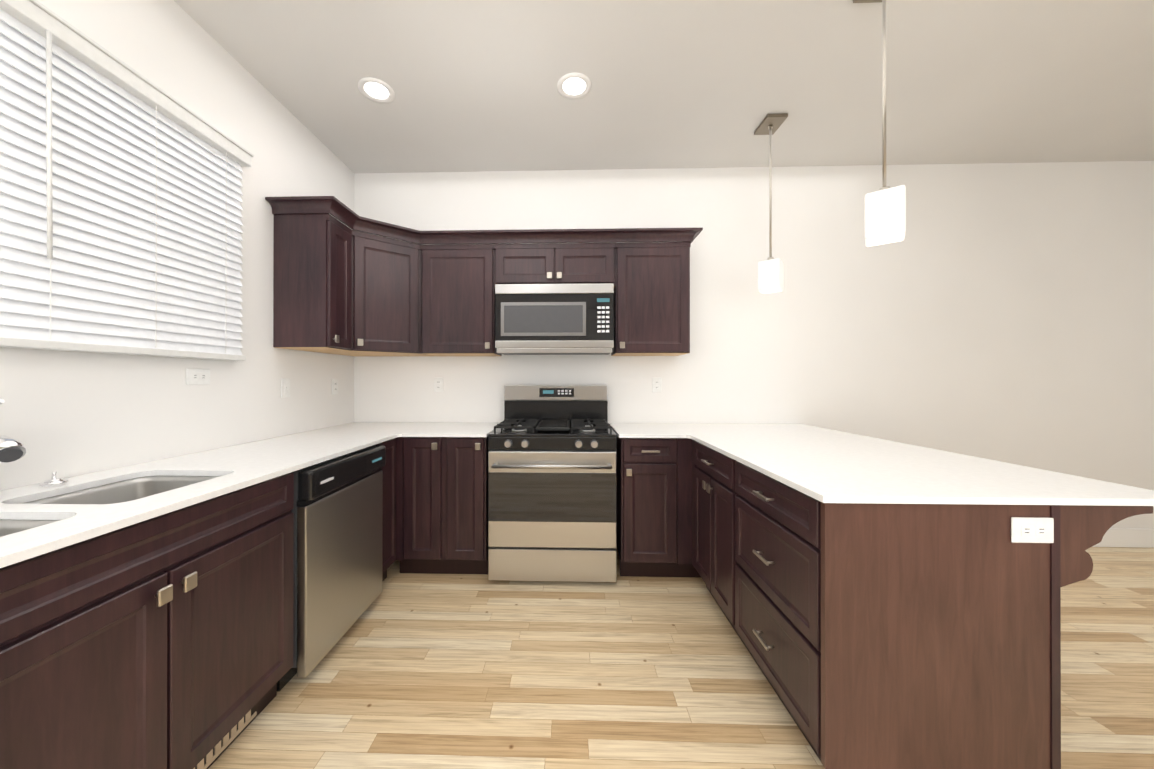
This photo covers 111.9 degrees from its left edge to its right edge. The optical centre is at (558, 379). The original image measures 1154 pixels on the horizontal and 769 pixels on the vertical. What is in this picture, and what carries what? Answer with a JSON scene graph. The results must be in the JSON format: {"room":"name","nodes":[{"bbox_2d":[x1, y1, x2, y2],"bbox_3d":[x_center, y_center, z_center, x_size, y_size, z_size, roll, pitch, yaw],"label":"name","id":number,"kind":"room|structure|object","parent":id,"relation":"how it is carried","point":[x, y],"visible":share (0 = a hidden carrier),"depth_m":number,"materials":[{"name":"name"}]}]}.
{"room":"kitchen","nodes":[
{"label":"kitchen","id":0,"kind":"room"},
{"bbox_2d":[0,0,355,490],"bbox_3d":[-1.796,-0.198,-0.269,0.150,2.886,6.720,0,0,2],"label":"wall","id":1,"kind":"structure","parent":0,"point":[73,413],"depth_m":1.77,"materials":[{"name":"paint"}]},
{"bbox_2d":[0,0,253,360],"bbox_3d":[-1.619,-0.627,1.552,0.090,1.062,0.906,0,0,2],"label":"window blind","id":2,"kind":"object","parent":1,"relation":"attached to","point":[120,207],"visible":0.98,"depth_m":1.40,"materials":[{"name":"white plastic"}]},
{"bbox_2d":[186,368,209,384],"bbox_3d":[-1.655,-0.013,1.789,0.008,0.072,0.115,0,0,2],"label":"electrical outlet","id":3,"kind":"object","parent":1,"relation":"attached to","point":[197,376],"visible":1,"depth_m":1.78,"materials":[{"name":"plastic"}]},
{"bbox_2d":[281,378,289,397],"bbox_3d":[-1.636,0.050,2.337,0.014,0.115,0.072,0,0,2],"label":"light switch","id":4,"kind":"object","parent":1,"relation":"attached to","point":[285,387],"visible":1,"depth_m":2.33,"materials":[{"name":"plastic"}]},
{"bbox_2d":[269,196,352,351],"bbox_3d":[-1.477,-0.604,2.356,0.327,0.837,0.235,0,0,2],"label":"upper cabinet","id":5,"kind":"object","parent":1,"relation":"attached to","point":[339,288],"depth_m":2.24,"materials":[{"name":"brown wood"}]},
{"bbox_2d":[332,379,337,394],"bbox_3d":[-1.624,0.051,2.827,0.008,0.115,0.072,0,0,2],"label":"electrical outlet","id":6,"kind":"object","parent":1,"relation":"attached to","point":[334,386],"visible":1,"depth_m":2.82,"materials":[{"name":"plastic"}]},
{"bbox_2d":[174,0,1153,172],"bbox_3d":[2.100,-1.691,-0.381,7.947,0.100,7.020,0,0,2],"label":"ceiling","id":7,"kind":"structure","parent":0,"point":[472,84],"depth_m":2.12,"materials":[{"name":"paint"}]},
{"bbox_2d":[358,77,394,102],"bbox_3d":[-1.031,-1.631,2.202,0.190,0.009,0.190,0,0,2],"label":"recessed light","id":8,"kind":"object","parent":7,"relation":"in","point":[376,90],"visible":1,"depth_m":2.20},
{"bbox_2d":[557,72,590,98],"bbox_3d":[0.085,-1.631,2.169,0.190,0.009,0.190,0,0,2],"label":"recessed light","id":9,"kind":"object","parent":7,"relation":"in","point":[574,85],"visible":1,"depth_m":2.16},
{"bbox_2d":[754,113,787,293],"bbox_3d":[1.348,-1.098,2.481,0.167,1.074,0.180,0,0,2],"label":"pendant light","id":10,"kind":"object","parent":7,"relation":"hanging from","point":[770,274],"visible":1,"depth_m":2.46,"materials":[{"name":"white glass"}]},
{"bbox_2d":[853,0,905,246],"bbox_3d":[1.321,-1.100,1.582,0.167,1.074,0.180,0,0,2],"label":"pendant light","id":11,"kind":"object","parent":7,"relation":"hanging from","point":[885,213],"visible":1,"depth_m":1.55,"materials":[{"name":"white glass"}]},
{"bbox_2d":[209,547,1153,768],"bbox_3d":[2.100,1.295,-0.387,7.947,0.100,7.020,0,0,2],"label":"floor","id":12,"kind":"structure","parent":0,"point":[440,671],"depth_m":1.59,"materials":[{"name":"brown wood"}]},
{"bbox_2d":[0,473,293,768],"bbox_3d":[-1.365,0.802,1.063,0.626,0.892,0.970,0,0,2],"label":"base cabinet","id":13,"kind":"object","parent":12,"relation":"on","point":[156,642],"depth_m":1.01,"materials":[{"name":"brown wood"}]},
{"bbox_2d":[0,399,435,567],"bbox_3d":[-1.327,0.306,1.791,0.660,0.500,2.567,0,0,2],"label":"countertop","id":14,"kind":"structure","parent":13,"relation":"on","point":[55,513],"depth_m":1.28,"materials":[{"name":"white stone"}]},
{"bbox_2d":[0,399,68,486],"bbox_3d":[-1.540,0.194,1.136,0.221,0.279,0.265,0,0,2],"label":"faucet","id":15,"kind":"object","parent":14,"relation":"on","point":[11,449],"depth_m":1.04,"materials":[{"name":"silver metal"}]},
{"bbox_2d":[0,476,219,536],"bbox_3d":[-1.356,0.455,1.030,0.392,0.199,0.837,0,0,2],"label":"sink","id":16,"kind":"object","parent":14,"relation":"in","point":[125,488],"depth_m":1.28,"materials":[{"name":"silver metal"}]},
{"bbox_2d":[277,445,385,691],"bbox_3d":[-1.287,0.808,1.875,0.622,0.882,0.634,0,0,2],"label":"dishwasher","id":17,"kind":"object","parent":12,"relation":"on","point":[337,510],"visible":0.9,"depth_m":1.72,"materials":[{"name":"silver metal"}]},
{"bbox_2d":[376,438,395,581],"bbox_3d":[-1.328,0.804,2.319,0.626,0.892,0.233,0,0,2],"label":"base cabinet","id":18,"kind":"object","parent":12,"relation":"on","point":[389,470],"depth_m":2.35,"materials":[{"name":"brown wood"}]},
{"bbox_2d":[404,437,443,573],"bbox_3d":[-0.867,0.805,2.747,0.312,0.892,0.626,0,0,2],"label":"base cabinet","id":19,"kind":"object","parent":12,"relation":"on","point":[423,456],"depth_m":2.44,"materials":[{"name":"brown wood"}]},
{"bbox_2d":[444,436,488,573],"bbox_3d":[-0.580,0.805,2.738,0.262,0.892,0.626,0,0,2],"label":"base cabinet","id":20,"kind":"object","parent":12,"relation":"on","point":[466,547],"depth_m":2.43,"materials":[{"name":"brown wood"}]},
{"bbox_2d":[400,422,498,436],"bbox_3d":[-0.704,0.347,2.723,0.532,0.020,0.667,0,0,2],"label":"countertop","id":21,"kind":"structure","parent":20,"relation":"on","point":[438,429],"depth_m":2.57,"materials":[{"name":"white stone"}]},
{"bbox_2d":[488,385,616,581],"bbox_3d":[-0.033,0.646,2.652,0.780,1.210,0.734,0,0,2],"label":"range","id":22,"kind":"object","parent":12,"relation":"on","point":[552,484],"visible":1,"depth_m":2.35,"materials":[{"name":"silver metal"}]},
{"bbox_2d":[616,436,679,576],"bbox_3d":[0.567,0.805,2.704,0.345,0.892,0.626,0,0,2],"label":"base cabinet","id":23,"kind":"object","parent":12,"relation":"on","point":[648,469],"depth_m":2.40,"materials":[{"name":"brown wood"}]},
{"bbox_2d":[680,438,687,576],"bbox_3d":[1.137,0.805,2.670,0.622,0.892,0.660,0,0,2],"label":"base cabinet","id":24,"kind":"object","parent":12,"relation":"on","point":[683,441],"depth_m":2.39,"materials":[{"name":"brown wood"}]},
{"bbox_2d":[688,438,727,618],"bbox_3d":[1.116,0.804,2.075,0.630,0.892,0.638,0,0,2],"label":"base cabinet","id":25,"kind":"object","parent":12,"relation":"on","point":[707,467],"depth_m":2.07,"materials":[{"name":"brown wood"}]},
{"bbox_2d":[728,457,1063,768],"bbox_3d":[1.099,0.803,1.440,0.634,0.892,0.632,0,0,2],"label":"base cabinet","id":26,"kind":"object","parent":12,"relation":"on","point":[900,636],"depth_m":1.13,"materials":[{"name":"brown wood"}]},
{"bbox_2d":[609,423,1153,505],"bbox_3d":[1.086,0.346,2.055,1.458,0.020,1.897,0,0,2],"label":"countertop","id":27,"kind":"structure","parent":26,"relation":"on","point":[820,464],"depth_m":1.43,"materials":[{"name":"white stone"}]},
{"bbox_2d":[1011,517,1053,542],"bbox_3d":[1.353,0.431,1.112,0.115,0.072,0.008,0,0,2],"label":"outlet","id":28,"kind":"object","parent":26,"relation":"attached to","point":[1030,530],"visible":1,"depth_m":1.11,"materials":[{"name":"plastic"}]},
{"bbox_2d":[356,161,1153,528],"bbox_3d":[2.202,-0.191,3.050,7.947,2.886,0.150,0,0,2],"label":"wall","id":29,"kind":"structure","parent":0,"point":[1000,312],"depth_m":2.97,"materials":[{"name":"paint"}]},
{"bbox_2d":[319,216,420,355],"bbox_3d":[-1.303,-0.603,2.773,0.651,0.837,0.606,0,0,2],"label":"upper cabinet","id":30,"kind":"object","parent":29,"relation":"attached to","point":[386,271],"depth_m":2.60,"materials":[{"name":"brown wood"}]},
{"bbox_2d":[434,377,442,391],"bbox_3d":[-0.946,0.042,3.061,0.072,0.115,0.008,0,0,2],"label":"electrical outlet","id":31,"kind":"object","parent":29,"relation":"attached to","point":[438,384],"visible":1,"depth_m":3.06,"materials":[{"name":"plastic"}]},
{"bbox_2d":[421,232,501,355],"bbox_3d":[-0.712,-0.603,2.895,0.518,0.837,0.327,0,0,2],"label":"upper cabinet","id":32,"kind":"object","parent":29,"relation":"attached to","point":[459,273],"depth_m":2.74,"materials":[{"name":"brown wood"}]},
{"bbox_2d":[497,229,556,283],"bbox_3d":[-0.238,-0.838,2.881,0.425,0.368,0.327,0,0,2],"label":"upper cabinet","id":33,"kind":"object","parent":29,"relation":"attached to","point":[517,263],"depth_m":2.72,"materials":[{"name":"brown wood"}]},
{"bbox_2d":[557,228,616,287],"bbox_3d":[0.186,-0.838,2.869,0.425,0.368,0.327,0,0,2],"label":"upper cabinet","id":34,"kind":"object","parent":29,"relation":"attached to","point":[584,256],"depth_m":2.71,"materials":[{"name":"brown wood"}]},
{"bbox_2d":[495,283,613,354],"bbox_3d":[-0.027,-0.415,2.839,0.806,0.468,0.397,0,0,2],"label":"microwave","id":35,"kind":"object","parent":34,"relation":"attached to","point":[554,319],"visible":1,"depth_m":2.64,"materials":[{"name":"silver glass"}]},
{"bbox_2d":[611,228,692,355],"bbox_3d":[0.657,-0.603,2.854,0.512,0.837,0.327,0,0,2],"label":"upper cabinet","id":36,"kind":"object","parent":29,"relation":"attached to","point":[652,292],"depth_m":2.70,"materials":[{"name":"brown wood"}]},
{"bbox_2d":[652,377,661,391],"bbox_3d":[0.757,0.042,3.011,0.072,0.115,0.008,0,0,2],"label":"electrical outlet","id":37,"kind":"object","parent":29,"relation":"attached to","point":[656,384],"visible":1,"depth_m":3.01,"materials":[{"name":"plastic"}]},
{"bbox_2d":[1092,528,1153,547],"bbox_3d":[3.758,1.181,2.915,4.474,0.140,0.020,0,0,2],"label":"baseboard","id":38,"kind":"structure","parent":29,"relation":"attached to","point":[1130,537],"depth_m":2.88,"materials":[{"name":"white wood"}]}
]}

